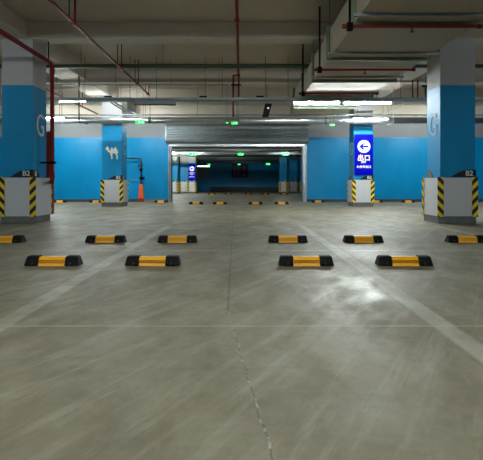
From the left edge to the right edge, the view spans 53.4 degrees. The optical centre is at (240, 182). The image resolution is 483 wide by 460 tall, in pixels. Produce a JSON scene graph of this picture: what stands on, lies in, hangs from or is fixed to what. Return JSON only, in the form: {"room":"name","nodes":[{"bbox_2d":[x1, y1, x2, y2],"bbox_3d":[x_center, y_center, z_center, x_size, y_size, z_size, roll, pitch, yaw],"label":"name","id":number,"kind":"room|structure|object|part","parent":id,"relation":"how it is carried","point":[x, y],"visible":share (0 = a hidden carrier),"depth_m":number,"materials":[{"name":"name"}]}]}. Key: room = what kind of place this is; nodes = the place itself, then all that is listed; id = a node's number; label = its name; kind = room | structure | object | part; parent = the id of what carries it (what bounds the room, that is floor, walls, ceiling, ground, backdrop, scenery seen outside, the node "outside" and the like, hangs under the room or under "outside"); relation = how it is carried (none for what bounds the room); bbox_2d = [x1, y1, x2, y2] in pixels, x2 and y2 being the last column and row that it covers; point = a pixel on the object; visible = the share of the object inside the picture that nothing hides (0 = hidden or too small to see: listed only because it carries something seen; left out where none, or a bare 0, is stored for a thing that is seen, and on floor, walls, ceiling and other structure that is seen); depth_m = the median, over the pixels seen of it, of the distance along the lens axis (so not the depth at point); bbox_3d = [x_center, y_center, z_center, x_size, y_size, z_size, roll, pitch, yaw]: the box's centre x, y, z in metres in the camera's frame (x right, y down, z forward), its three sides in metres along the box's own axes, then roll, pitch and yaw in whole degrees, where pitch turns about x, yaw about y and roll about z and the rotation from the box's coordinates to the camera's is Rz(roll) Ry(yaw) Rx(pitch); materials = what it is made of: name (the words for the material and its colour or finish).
{"room":"parking garage","nodes":[
{"label":"parking garage","id":0,"kind":"room"},
{"bbox_2d":[179,160,299,191],"bbox_3d":[0.000,-1.260,47.150,27.000,4.200,0.300,0,0,0],"label":"wall","id":1,"kind":"structure","parent":0,"point":[260,174],"depth_m":47.00,"materials":[{"name":"blue paint"}]},
{"bbox_2d":[196,165,207,178],"bbox_3d":[-3.800,-1.095,46.969,1.200,1.370,0.059,0,0,0],"label":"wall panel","id":2,"kind":"object","parent":1,"relation":"attached to","point":[201,172],"visible":0.8,"depth_m":46.94,"materials":[{"name":"black"}]},
{"bbox_2d":[232,164,247,177],"bbox_3d":[-0.100,-1.180,46.965,1.640,1.400,0.067,0,0,0],"label":"notice board","id":3,"kind":"object","parent":1,"relation":"attached to","point":[238,171],"visible":1,"depth_m":46.94,"materials":[{"name":"black"}]},
{"bbox_2d":[210,187,298,191],"bbox_3d":[2.000,0.615,46.960,10.000,0.450,0.080,0,0,0],"label":"baseboard","id":4,"kind":"structure","parent":1,"relation":"attached to","point":[212,189],"depth_m":46.92,"materials":[{"name":"grey paint"}]},
{"bbox_2d":[0,192,482,459],"bbox_3d":[0.000,0.990,20.000,27.600,0.300,54.600,0,0,0],"label":"floor","id":5,"kind":"structure","parent":0,"point":[228,352],"depth_m":2.63,"materials":[{"name":"concrete"}]},
{"bbox_2d":[0,235,25,242],"bbox_3d":[-3.360,0.792,6.825,0.552,0.096,0.185,0,0,0],"label":"wheel stop","id":6,"kind":"object","parent":5,"relation":"on","point":[16,238],"visible":1,"depth_m":6.77,"materials":[{"name":"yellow rubber"}]},
{"bbox_2d":[0,39,51,222],"bbox_3d":[-4.628,-1.084,10.350,0.769,3.848,0.864,0,0,0],"label":"concrete column","id":7,"kind":"structure","parent":5,"relation":"on","point":[25,189],"depth_m":10.00,"materials":[{"name":"paint"}]},
{"bbox_3d":[-4.628,0.290,9.945,0.745,0.800,0.030,0,0,0],"label":"guard panel","id":8,"kind":"part","parent":7,"relation":"part of","materials":[{"name":"white paint"}]},
{"bbox_3d":[-4.268,0.290,10.350,0.025,0.800,0.780,0,0,0],"label":"guard panel","id":9,"kind":"part","parent":7,"relation":"part of","materials":[{"name":"white paint"}]},
{"bbox_2d":[46,131,53,213],"bbox_3d":[-4.625,-0.160,10.890,0.710,2.000,0.220,0,0,0],"label":"tall cabinet","id":10,"kind":"object","parent":5,"relation":"on","point":[47,132],"visible":0.22,"depth_m":10.78,"materials":[{"name":"red metal"}]},
{"bbox_2d":[24,255,82,265],"bbox_3d":[-1.920,0.792,4.926,0.552,0.096,0.185,0,0,0],"label":"wheel stop","id":11,"kind":"object","parent":5,"relation":"on","point":[32,260],"visible":1,"depth_m":4.87,"materials":[{"name":"yellow rubber"}]},
{"bbox_2d":[54,200,66,202],"bbox_3d":[-7.800,0.792,20.695,0.552,0.096,0.185,0,0,1],"label":"wheel stop","id":12,"kind":"object","parent":5,"relation":"on","point":[55,201],"visible":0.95,"depth_m":20.64,"materials":[{"name":"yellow rubber"}]},
{"bbox_2d":[89,200,100,202],"bbox_3d":[-6.250,0.792,20.695,0.552,0.096,0.185,0,0,0],"label":"wheel stop","id":13,"kind":"object","parent":5,"relation":"on","point":[90,201],"visible":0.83,"depth_m":20.64,"materials":[{"name":"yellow rubber"}]},
{"bbox_2d":[85,235,126,242],"bbox_3d":[-1.920,0.792,6.825,0.552,0.096,0.185,0,0,0],"label":"wheel stop","id":14,"kind":"object","parent":5,"relation":"on","point":[90,238],"visible":1,"depth_m":6.77,"materials":[{"name":"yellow rubber"}]},
{"bbox_2d":[101,102,127,206],"bbox_3d":[-4.585,-1.019,17.450,0.794,3.718,0.824,0,0,0],"label":"concrete column","id":15,"kind":"structure","parent":5,"relation":"on","point":[114,182],"depth_m":17.10,"materials":[{"name":"paint"}]},
{"bbox_3d":[-4.585,0.290,17.065,0.770,0.800,0.030,0,0,0],"label":"guard panel","id":16,"kind":"part","parent":15,"relation":"part of","materials":[{"name":"white paint"}]},
{"bbox_3d":[-4.213,0.290,17.450,0.025,0.800,0.740,0,0,0],"label":"guard panel","id":17,"kind":"part","parent":15,"relation":"part of","materials":[{"name":"white paint"}]},
{"bbox_2d":[127,158,144,201],"bbox_3d":[-4.710,-0.141,21.256,0.880,1.962,0.272,0,0,0],"label":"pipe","id":18,"kind":"object","parent":5,"relation":"on","point":[140,198],"visible":0.98,"depth_m":21.17,"materials":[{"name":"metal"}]},
{"bbox_2d":[125,255,180,265],"bbox_3d":[-0.900,0.792,4.926,0.552,0.096,0.185,0,0,0],"label":"wheel stop","id":19,"kind":"object","parent":5,"relation":"on","point":[132,260],"visible":1,"depth_m":4.87,"materials":[{"name":"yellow rubber"}]},
{"bbox_2d":[154,200,166,202],"bbox_3d":[-3.450,0.792,20.695,0.552,0.096,0.185,0,0,0],"label":"wheel stop","id":20,"kind":"object","parent":5,"relation":"on","point":[155,201],"visible":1,"depth_m":20.64,"materials":[{"name":"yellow rubber"}]},
{"bbox_2d":[173,149,178,193],"bbox_3d":[-5.390,-0.909,38.350,0.804,3.498,0.864,0,0,0],"label":"concrete column","id":21,"kind":"structure","parent":5,"relation":"on","point":[175,159],"depth_m":38.00,"materials":[{"name":"blue paint"}]},
{"bbox_3d":[-5.390,0.290,37.945,0.780,0.800,0.030,0,0,0],"label":"guard panel","id":22,"kind":"part","parent":21,"relation":"part of","materials":[{"name":"white paint"}]},
{"bbox_2d":[157,235,197,242],"bbox_3d":[-0.900,0.792,6.825,0.552,0.096,0.185,0,0,1],"label":"wheel stop","id":23,"kind":"object","parent":5,"relation":"on","point":[162,238],"visible":1,"depth_m":6.77,"materials":[{"name":"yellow rubber"}]},
{"bbox_2d":[180,157,187,192],"bbox_3d":[-4.605,-0.909,39.200,0.734,3.498,0.764,0,0,0],"label":"concrete column","id":24,"kind":"structure","parent":5,"relation":"on","point":[183,160],"depth_m":38.90,"materials":[{"name":"blue paint"}]},
{"bbox_3d":[-4.605,0.290,38.845,0.710,0.800,0.030,0,0,0],"label":"guard panel","id":25,"kind":"part","parent":24,"relation":"part of","materials":[{"name":"white paint"}]},
{"bbox_2d":[188,157,196,193],"bbox_3d":[-3.910,-0.909,38.600,0.664,3.498,0.764,0,0,0],"label":"concrete column","id":26,"kind":"structure","parent":5,"relation":"on","point":[192,184],"depth_m":38.25,"materials":[{"name":"white paint"}]},
{"bbox_2d":[188,164,194,179],"bbox_3d":[-3.910,-0.878,38.267,0.560,1.309,0.062,0,0,0],"label":"direction sign","id":27,"kind":"object","parent":26,"relation":"attached to","point":[191,167],"visible":1,"depth_m":38.25,"materials":[{"name":"blue plastic"}]},
{"bbox_3d":[-3.910,0.290,38.245,0.640,0.800,0.030,0,0,0],"label":"guard panel","id":28,"kind":"part","parent":26,"relation":"part of","materials":[{"name":"white paint"}]},
{"bbox_2d":[279,157,286,192],"bbox_3d":[3.380,-0.909,38.600,0.644,3.498,0.764,0,0,0],"label":"concrete column","id":29,"kind":"structure","parent":5,"relation":"on","point":[282,160],"depth_m":38.30,"materials":[{"name":"paint"}]},
{"bbox_3d":[3.380,0.290,38.245,0.620,0.800,0.030,0,0,0],"label":"guard panel","id":30,"kind":"part","parent":29,"relation":"part of","materials":[{"name":"white paint"}]},
{"bbox_2d":[268,235,307,242],"bbox_3d":[0.665,0.792,6.825,0.552,0.096,0.185,0,0,0],"label":"wheel stop","id":31,"kind":"object","parent":5,"relation":"on","point":[272,238],"visible":1,"depth_m":6.77,"materials":[{"name":"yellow rubber"}]},
{"bbox_2d":[288,157,297,192],"bbox_3d":[4.285,-0.909,39.700,0.754,3.498,0.764,0,0,0],"label":"concrete column","id":32,"kind":"structure","parent":5,"relation":"on","point":[292,161],"depth_m":39.40,"materials":[{"name":"paint"}]},
{"bbox_3d":[4.285,0.290,39.345,0.730,0.800,0.030,0,0,0],"label":"guard panel","id":33,"kind":"part","parent":32,"relation":"part of","materials":[{"name":"grey metal"}]},
{"bbox_2d":[299,157,301,192],"bbox_3d":[5.025,-0.909,38.900,0.534,3.498,0.764,0,0,0],"label":"concrete column","id":34,"kind":"structure","parent":5,"relation":"on","point":[300,182],"depth_m":38.60,"materials":[{"name":"paint"}]},
{"bbox_2d":[278,255,333,265],"bbox_3d":[0.665,0.792,4.926,0.552,0.096,0.185,0,0,0],"label":"wheel stop","id":35,"kind":"object","parent":5,"relation":"on","point":[284,260],"visible":1,"depth_m":4.87,"materials":[{"name":"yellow rubber"}]},
{"bbox_2d":[311,200,324,202],"bbox_3d":[3.320,0.792,20.695,0.552,0.096,0.185,0,0,-1],"label":"wheel stop","id":36,"kind":"object","parent":5,"relation":"on","point":[312,201],"visible":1,"depth_m":20.64,"materials":[{"name":"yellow rubber"}]},
{"bbox_2d":[347,104,373,206],"bbox_3d":[4.340,-1.019,17.450,0.784,3.718,0.824,0,0,0],"label":"concrete column","id":37,"kind":"structure","parent":5,"relation":"on","point":[360,188],"depth_m":17.10,"materials":[{"name":"paint"}]},
{"bbox_3d":[3.973,0.290,17.450,0.025,0.800,0.740,0,0,0],"label":"guard panel","id":38,"kind":"part","parent":37,"relation":"part of","materials":[{"name":"white paint"}]},
{"bbox_2d":[354,134,372,174],"bbox_3d":[4.365,-1.006,17.067,0.665,1.448,0.062,0,0,0],"label":"direction sign","id":39,"kind":"object","parent":37,"relation":"attached to","point":[363,143],"visible":1,"depth_m":17.05,"materials":[{"name":"blue plastic"}]},
{"bbox_3d":[4.340,0.290,17.065,0.760,0.800,0.030,0,0,0],"label":"guard panel","id":40,"kind":"part","parent":37,"relation":"part of","materials":[{"name":"white paint"}]},
{"bbox_2d":[343,235,383,242],"bbox_3d":[1.735,0.792,6.825,0.552,0.096,0.185,0,0,1],"label":"wheel stop","id":41,"kind":"object","parent":5,"relation":"on","point":[347,238],"visible":1,"depth_m":6.77,"materials":[{"name":"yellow rubber"}]},
{"bbox_2d":[375,255,432,265],"bbox_3d":[1.670,0.792,4.926,0.552,0.096,0.185,0,0,1],"label":"wheel stop","id":42,"kind":"object","parent":5,"relation":"on","point":[381,260],"visible":1,"depth_m":4.87,"materials":[{"name":"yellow rubber"}]},
{"bbox_2d":[401,200,414,202],"bbox_3d":[7.200,0.792,20.695,0.552,0.096,0.185,0,0,0],"label":"wheel stop","id":43,"kind":"object","parent":5,"relation":"on","point":[402,201],"visible":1,"depth_m":20.64,"materials":[{"name":"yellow rubber"}]},
{"bbox_2d":[422,39,477,222],"bbox_3d":[4.482,-1.084,10.350,0.839,3.848,0.864,0,0,0],"label":"concrete column","id":44,"kind":"structure","parent":5,"relation":"on","point":[450,184],"depth_m":10.00,"materials":[{"name":"paint"}]},
{"bbox_3d":[4.088,0.290,10.350,0.025,0.800,0.780,0,0,0],"label":"guard panel","id":45,"kind":"part","parent":44,"relation":"part of","materials":[{"name":"white paint"}]},
{"bbox_3d":[4.482,0.290,9.945,0.815,0.800,0.030,0,0,0],"label":"guard panel","id":46,"kind":"part","parent":44,"relation":"part of","materials":[{"name":"white paint"}]},
{"bbox_2d":[444,235,482,242],"bbox_3d":[3.200,0.792,6.825,0.552,0.096,0.185,0,0,0],"label":"wheel stop","id":47,"kind":"object","parent":5,"relation":"on","point":[449,238],"visible":1,"depth_m":6.77,"materials":[{"name":"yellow rubber"}]},
{"bbox_2d":[0,0,482,104],"bbox_3d":[0.000,-3.510,20.000,27.600,0.300,54.600,0,0,0],"label":"ceiling","id":48,"kind":"structure","parent":0,"point":[29,10],"depth_m":9.93,"materials":[{"name":"concrete"}]},
{"bbox_2d":[0,2,26,37],"bbox_3d":[-4.740,-3.185,1.500,0.580,0.350,17.000,0,0,0],"label":"beam","id":49,"kind":"structure","parent":48,"relation":"attached to","point":[11,23],"depth_m":9.43,"materials":[{"name":"concrete"}]},
{"bbox_2d":[46,85,64,118],"bbox_3d":[-6.450,-2.751,15.950,1.200,1.218,0.090,0,0,0],"label":"lamp","id":50,"kind":"object","parent":48,"relation":"hanging from","point":[59,116],"visible":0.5,"depth_m":15.94,"materials":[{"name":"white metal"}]},
{"bbox_2d":[46,88,97,113],"bbox_3d":[-5.420,-2.971,14.700,0.056,0.777,7.000,0,0,0],"label":"pipe","id":51,"kind":"object","parent":48,"relation":"hanging from","point":[82,106],"visible":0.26,"depth_m":16.23,"materials":[{"name":"metal"}]},
{"bbox_2d":[46,44,140,113],"bbox_3d":[-4.695,-3.120,16.100,0.710,0.480,10.800,0,0,0],"label":"beam","id":52,"kind":"structure","parent":48,"relation":"attached to","point":[58,54],"depth_m":13.06,"materials":[{"name":"concrete"}]},
{"bbox_2d":[78,76,87,123],"bbox_3d":[-4.257,-2.231,12.950,0.260,1.297,0.036,0,0,0],"label":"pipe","id":53,"kind":"object","parent":52,"relation":"attached to","point":[78,76],"visible":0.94,"depth_m":12.94,"materials":[{"name":"grey metal"}]},
{"bbox_2d":[48,0,149,95],"bbox_3d":[-2.836,-3.014,5.875,0.112,0.692,17.750,0,0,0],"label":"pipe","id":54,"kind":"object","parent":48,"relation":"hanging from","point":[72,21],"visible":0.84,"depth_m":9.29,"materials":[{"name":"metal"}]},
{"bbox_3d":[-2.800,-3.035,8.100,0.037,0.650,0.037,0,0,23],"label":"hanger rod","id":55,"kind":"part","parent":54,"relation":"part of","materials":[{"name":"red paint"}]},
{"bbox_2d":[1,59,227,84],"bbox_3d":[-4.175,-3.004,13.000,7.650,0.712,0.024,0,0,0],"label":"conduit","id":56,"kind":"object","parent":48,"relation":"hanging from","point":[115,59],"visible":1,"depth_m":12.99,"materials":[{"name":"metal"}]},
{"bbox_2d":[110,102,129,111],"bbox_3d":[-3.790,-2.859,15.100,0.164,1.002,1.800,0,0,0],"label":"pipes","id":57,"kind":"object","parent":48,"relation":"hanging from","point":[110,102],"visible":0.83,"depth_m":15.01,"materials":[{"name":"grey metal"}]},
{"bbox_2d":[136,120,144,123],"bbox_3d":[-3.405,-2.674,16.195,0.300,1.371,0.049,0,0,0],"label":"exit light","id":58,"kind":"object","parent":48,"relation":"hanging from","point":[137,121],"visible":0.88,"depth_m":16.17,"materials":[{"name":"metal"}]},
{"bbox_2d":[173,152,301,154],"bbox_3d":[0.000,-2.770,37.250,18.000,1.180,0.500,0,0,0],"label":"duct","id":59,"kind":"object","parent":48,"relation":"hanging from","point":[177,153],"visible":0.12,"depth_m":37.00,"materials":[{"name":"metal"}]},
{"bbox_2d":[173,149,301,156],"bbox_3d":[0.000,-2.636,34.800,16.000,1.449,0.100,0,0,0],"label":"pipe","id":60,"kind":"object","parent":48,"relation":"hanging from","point":[213,155],"visible":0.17,"depth_m":34.77,"materials":[{"name":"grey metal"}]},
{"bbox_2d":[173,149,301,151],"bbox_3d":[0.000,-2.770,33.200,18.000,1.180,0.400,0,0,0],"label":"duct","id":61,"kind":"object","parent":48,"relation":"hanging from","point":[197,150],"visible":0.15,"depth_m":33.20,"materials":[{"name":"metal"}]},
{"bbox_2d":[173,147,301,148],"bbox_3d":[0.000,-2.720,28.750,18.000,1.280,0.500,0,0,0],"label":"duct","id":62,"kind":"object","parent":48,"relation":"hanging from","point":[173,147],"visible":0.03,"depth_m":28.72,"materials":[{"name":"metal"}]},
{"bbox_2d":[179,157,299,159],"bbox_3d":[0.000,-2.735,44.300,18.000,1.250,0.600,0,0,0],"label":"duct","id":63,"kind":"object","parent":48,"relation":"hanging from","point":[197,158],"visible":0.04,"depth_m":44.00,"materials":[{"name":"metal"}]},
{"bbox_2d":[0,22,482,43],"bbox_3d":[0.000,-3.185,10.200,27.000,0.350,0.400,0,0,0],"label":"beam","id":64,"kind":"structure","parent":48,"relation":"attached to","point":[41,32],"depth_m":10.00,"materials":[{"name":"concrete"}]},
{"bbox_2d":[0,28,55,183],"bbox_3d":[-4.170,-1.494,3.924,0.340,3.033,13.849,0,0,0],"label":"pipe","id":65,"kind":"object","parent":64,"relation":"hanging from","point":[51,162],"visible":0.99,"depth_m":10.36,"materials":[{"name":"red metal"}]},
{"bbox_2d":[231,0,240,116],"bbox_3d":[-0.135,-2.393,9.670,0.270,1.184,6.940,0,0,0],"label":"pipe","id":66,"kind":"object","parent":64,"relation":"hanging from","point":[236,1],"visible":1,"depth_m":10.93,"materials":[{"name":"metal"}]},
{"bbox_2d":[0,105,482,117],"bbox_3d":[0.000,-3.110,20.925,27.000,0.500,0.350,0,0,0],"label":"beam","id":67,"kind":"structure","parent":48,"relation":"attached to","point":[64,109],"depth_m":20.75,"materials":[{"name":"concrete"}]},
{"bbox_2d":[0,57,482,101],"bbox_3d":[0.000,-2.775,12.750,22.000,1.170,0.300,0,0,0],"label":"cable tray","id":68,"kind":"object","parent":48,"relation":"hanging from","point":[205,98],"visible":0.83,"depth_m":12.60,"materials":[{"name":"metal"}]},
{"bbox_3d":[-6.400,-2.780,12.760,0.041,1.160,0.041,0,0,-23],"label":"hanger rod","id":69,"kind":"part","parent":68,"relation":"part of","materials":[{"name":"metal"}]},
{"bbox_2d":[134,100,175,105],"bbox_3d":[-2.270,-2.118,12.720,1.100,0.141,0.120,0,0,0],"label":"lamp","id":70,"kind":"object","parent":68,"relation":"attached to","point":[136,102],"visible":1,"depth_m":12.66,"materials":[{"name":"black metal"}]},
{"bbox_3d":[-2.250,-2.780,12.760,0.041,1.160,0.041,0,0,23],"label":"hanger rod","id":71,"kind":"part","parent":68,"relation":"part of","materials":[{"name":"metal"}]},
{"bbox_3d":[-0.950,-2.780,12.760,0.041,1.160,0.041,0,0,23],"label":"hanger rod","id":72,"kind":"part","parent":68,"relation":"part of","materials":[{"name":"metal"}]},
{"bbox_2d":[0,96,482,101],"bbox_3d":[0.000,-2.240,12.750,22.000,0.100,0.300,0,0,0],"label":"tray","id":73,"kind":"object","parent":68,"relation":"on","point":[106,98],"depth_m":12.60,"materials":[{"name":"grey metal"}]},
{"bbox_3d":[0.650,-2.780,12.760,0.041,1.160,0.041,0,0,-23],"label":"hanger rod","id":74,"kind":"part","parent":68,"relation":"part of","materials":[{"name":"metal"}]},
{"bbox_2d":[292,100,340,103],"bbox_3d":[2.000,-2.139,12.720,1.250,0.083,0.340,0,0,0],"label":"lamp","id":75,"kind":"object","parent":68,"relation":"attached to","point":[294,101],"visible":1,"depth_m":12.59,"materials":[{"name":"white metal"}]},
{"bbox_2d":[342,100,393,103],"bbox_3d":[3.350,-2.139,12.720,1.280,0.083,0.340,0,0,0],"label":"lamp","id":76,"kind":"object","parent":68,"relation":"attached to","point":[344,101],"visible":1,"depth_m":12.70,"materials":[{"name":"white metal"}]},
{"bbox_2d":[0,117,482,123],"bbox_3d":[0.000,-2.691,16.350,24.000,1.338,0.214,0,0,0],"label":"pipe","id":77,"kind":"object","parent":48,"relation":"hanging from","point":[149,120],"visible":0.67,"depth_m":16.26,"materials":[{"name":"metal"}]},
{"bbox_2d":[0,64,482,67],"bbox_3d":[0.000,-3.082,11.700,22.000,0.557,0.096,0,0,0],"label":"pipe","id":78,"kind":"object","parent":48,"relation":"hanging from","point":[47,65],"visible":0.73,"depth_m":11.66,"materials":[{"name":"metal"}]},
{"bbox_2d":[0,86,482,115],"bbox_3d":[0.000,-2.844,16.600,24.000,1.033,0.050,0,0,0],"label":"conduit","id":79,"kind":"object","parent":48,"relation":"hanging from","point":[197,114],"visible":0.82,"depth_m":16.59,"materials":[{"name":"metal"}]},
{"bbox_2d":[1,68,482,84],"bbox_3d":[0.000,-3.095,13.675,27.000,0.530,0.350,0,0,0],"label":"beam","id":80,"kind":"structure","parent":48,"relation":"attached to","point":[248,76],"depth_m":13.50,"materials":[{"name":"concrete"}]},
{"bbox_2d":[1,89,482,96],"bbox_3d":[0.000,-3.185,17.300,27.000,0.350,0.400,0,0,0],"label":"beam","id":81,"kind":"structure","parent":48,"relation":"attached to","point":[66,92],"depth_m":17.10,"materials":[{"name":"concrete"}]},
{"bbox_2d":[190,149,301,149],"bbox_3d":[0.000,-3.060,41.200,27.000,0.600,0.400,0,0,0],"label":"beam","id":82,"kind":"structure","parent":48,"relation":"attached to","point":[190,149],"depth_m":41.00,"materials":[{"name":"concrete"}]},
{"bbox_2d":[262,104,271,116],"bbox_3d":[0.791,-2.684,14.593,0.300,1.352,0.175,0,0,0],"label":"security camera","id":83,"kind":"object","parent":48,"relation":"hanging from","point":[267,107],"visible":0.91,"depth_m":14.52,"materials":[{"name":"black plastic"}]},
{"bbox_2d":[299,44,378,96],"bbox_3d":[2.360,-2.720,11.600,1.920,1.280,0.064,0,0,0],"label":"pipe","id":84,"kind":"object","parent":48,"relation":"hanging from","point":[302,93],"visible":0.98,"depth_m":11.59,"materials":[{"name":"metal"}]},
{"bbox_3d":[1.500,-2.730,11.600,0.080,1.260,0.060,0,0,0],"label":"drop rod","id":85,"kind":"part","parent":84,"relation":"part of","materials":[{"name":"black metal"}]},
{"bbox_2d":[314,6,415,73],"bbox_3d":[2.360,-2.720,9.150,1.920,1.280,0.064,0,0,0],"label":"pipe","id":86,"kind":"object","parent":48,"relation":"hanging from","point":[319,69],"visible":1,"depth_m":9.13,"materials":[{"name":"metal"}]},
{"bbox_3d":[1.500,-2.730,9.150,0.080,1.260,0.060,0,0,0],"label":"drop rod","id":87,"kind":"part","parent":86,"relation":"part of","materials":[{"name":"black metal"}]},
{"bbox_2d":[352,117,388,119],"bbox_3d":[4.300,-2.731,15.950,1.200,1.258,0.090,0,0,0],"label":"lamp","id":88,"kind":"object","parent":48,"relation":"hanging from","point":[353,118],"visible":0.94,"depth_m":15.93,"materials":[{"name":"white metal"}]},
{"bbox_2d":[344,61,426,113],"bbox_3d":[4.455,-3.120,16.100,0.710,0.480,10.800,0,0,0],"label":"beam","id":89,"kind":"structure","parent":48,"relation":"attached to","point":[386,90],"depth_m":13.36,"materials":[{"name":"concrete"}]},
{"bbox_2d":[387,88,393,124],"bbox_3d":[4.514,-2.314,14.500,0.197,1.132,0.026,0,0,0],"label":"conduit","id":90,"kind":"object","parent":89,"relation":"attached to","point":[393,88],"visible":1,"depth_m":14.49,"materials":[{"name":"grey metal"}]},
{"bbox_2d":[412,80,426,96],"bbox_3d":[4.940,-2.545,13.200,0.480,0.570,0.060,0,0,0],"label":"pipes","id":91,"kind":"object","parent":89,"relation":"attached to","point":[412,80],"visible":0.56,"depth_m":13.19,"materials":[{"name":"metal"}]},
{"bbox_2d":[290,0,482,113],"bbox_3d":[2.475,-2.781,6.850,1.930,1.158,17.700,0,0,0],"label":"air duct","id":92,"kind":"object","parent":48,"relation":"hanging from","point":[359,48],"visible":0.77,"depth_m":7.95,"materials":[{"name":"metal"}]},
{"bbox_3d":[1.530,-2.620,10.160,0.012,0.780,0.014,0,0,0],"label":"hanger rod","id":93,"kind":"part","parent":92,"relation":"part of","materials":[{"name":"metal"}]},
{"bbox_3d":[1.530,-2.795,8.300,0.012,1.130,0.014,0,0,0],"label":"hanger rod","id":94,"kind":"part","parent":92,"relation":"part of","materials":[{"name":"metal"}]},
{"bbox_2d":[383,86,402,114],"bbox_3d":[4.754,-2.744,15.000,0.616,1.231,0.024,0,0,0],"label":"conduit","id":95,"kind":"object","parent":48,"relation":"attached to","point":[402,86],"visible":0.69,"depth_m":14.99,"materials":[{"name":"grey metal"}]},
{"bbox_2d":[342,0,482,32],"bbox_3d":[2.360,-2.720,6.620,1.920,1.280,0.064,0,0,0],"label":"pipe","id":96,"kind":"object","parent":48,"relation":"hanging from","point":[348,26],"visible":1,"depth_m":6.60,"materials":[{"name":"red metal"}]},
{"bbox_3d":[1.500,-2.730,6.620,0.080,1.260,0.060,0,0,0],"label":"drop rod","id":97,"kind":"part","parent":96,"relation":"part of","materials":[{"name":"black metal"}]},
{"bbox_2d":[0,123,482,201],"bbox_3d":[0.000,-1.260,21.625,27.000,4.200,0.250,0,0,0],"label":"wall","id":98,"kind":"structure","parent":0,"point":[399,149],"depth_m":21.50,"materials":[{"name":"blue paint"}]},
{"bbox_2d":[54,199,167,201],"bbox_3d":[-8.380,0.780,21.455,10.240,0.120,0.090,0,0,0],"label":"baseboard","id":99,"kind":"structure","parent":98,"relation":"attached to","point":[68,200],"depth_m":21.41,"materials":[{"name":"black paint"}]},
{"bbox_2d":[165,124,308,201],"bbox_3d":[-0.175,-0.870,21.174,6.250,3.420,0.651,0,0,0],"label":"roller shutter","id":100,"kind":"object","parent":98,"relation":"attached to","point":[176,135],"visible":0.94,"depth_m":20.88,"materials":[{"name":"metal"}]},
{"bbox_3d":[-3.150,-0.438,21.325,0.100,2.555,0.349,0,0,0],"label":"guide rail","id":101,"kind":"part","parent":100,"relation":"part of","materials":[{"name":"metal"}]},
{"bbox_3d":[2.820,-0.438,21.325,0.140,2.555,0.349,0,0,0],"label":"guide rail","id":102,"kind":"part","parent":100,"relation":"part of","materials":[{"name":"metal"}]},
{"bbox_2d":[307,199,482,201],"bbox_3d":[8.205,0.780,21.455,10.590,0.120,0.090,0,0,0],"label":"baseboard","id":103,"kind":"structure","parent":98,"relation":"attached to","point":[308,200],"depth_m":21.41,"materials":[{"name":"black paint"}]}
]}

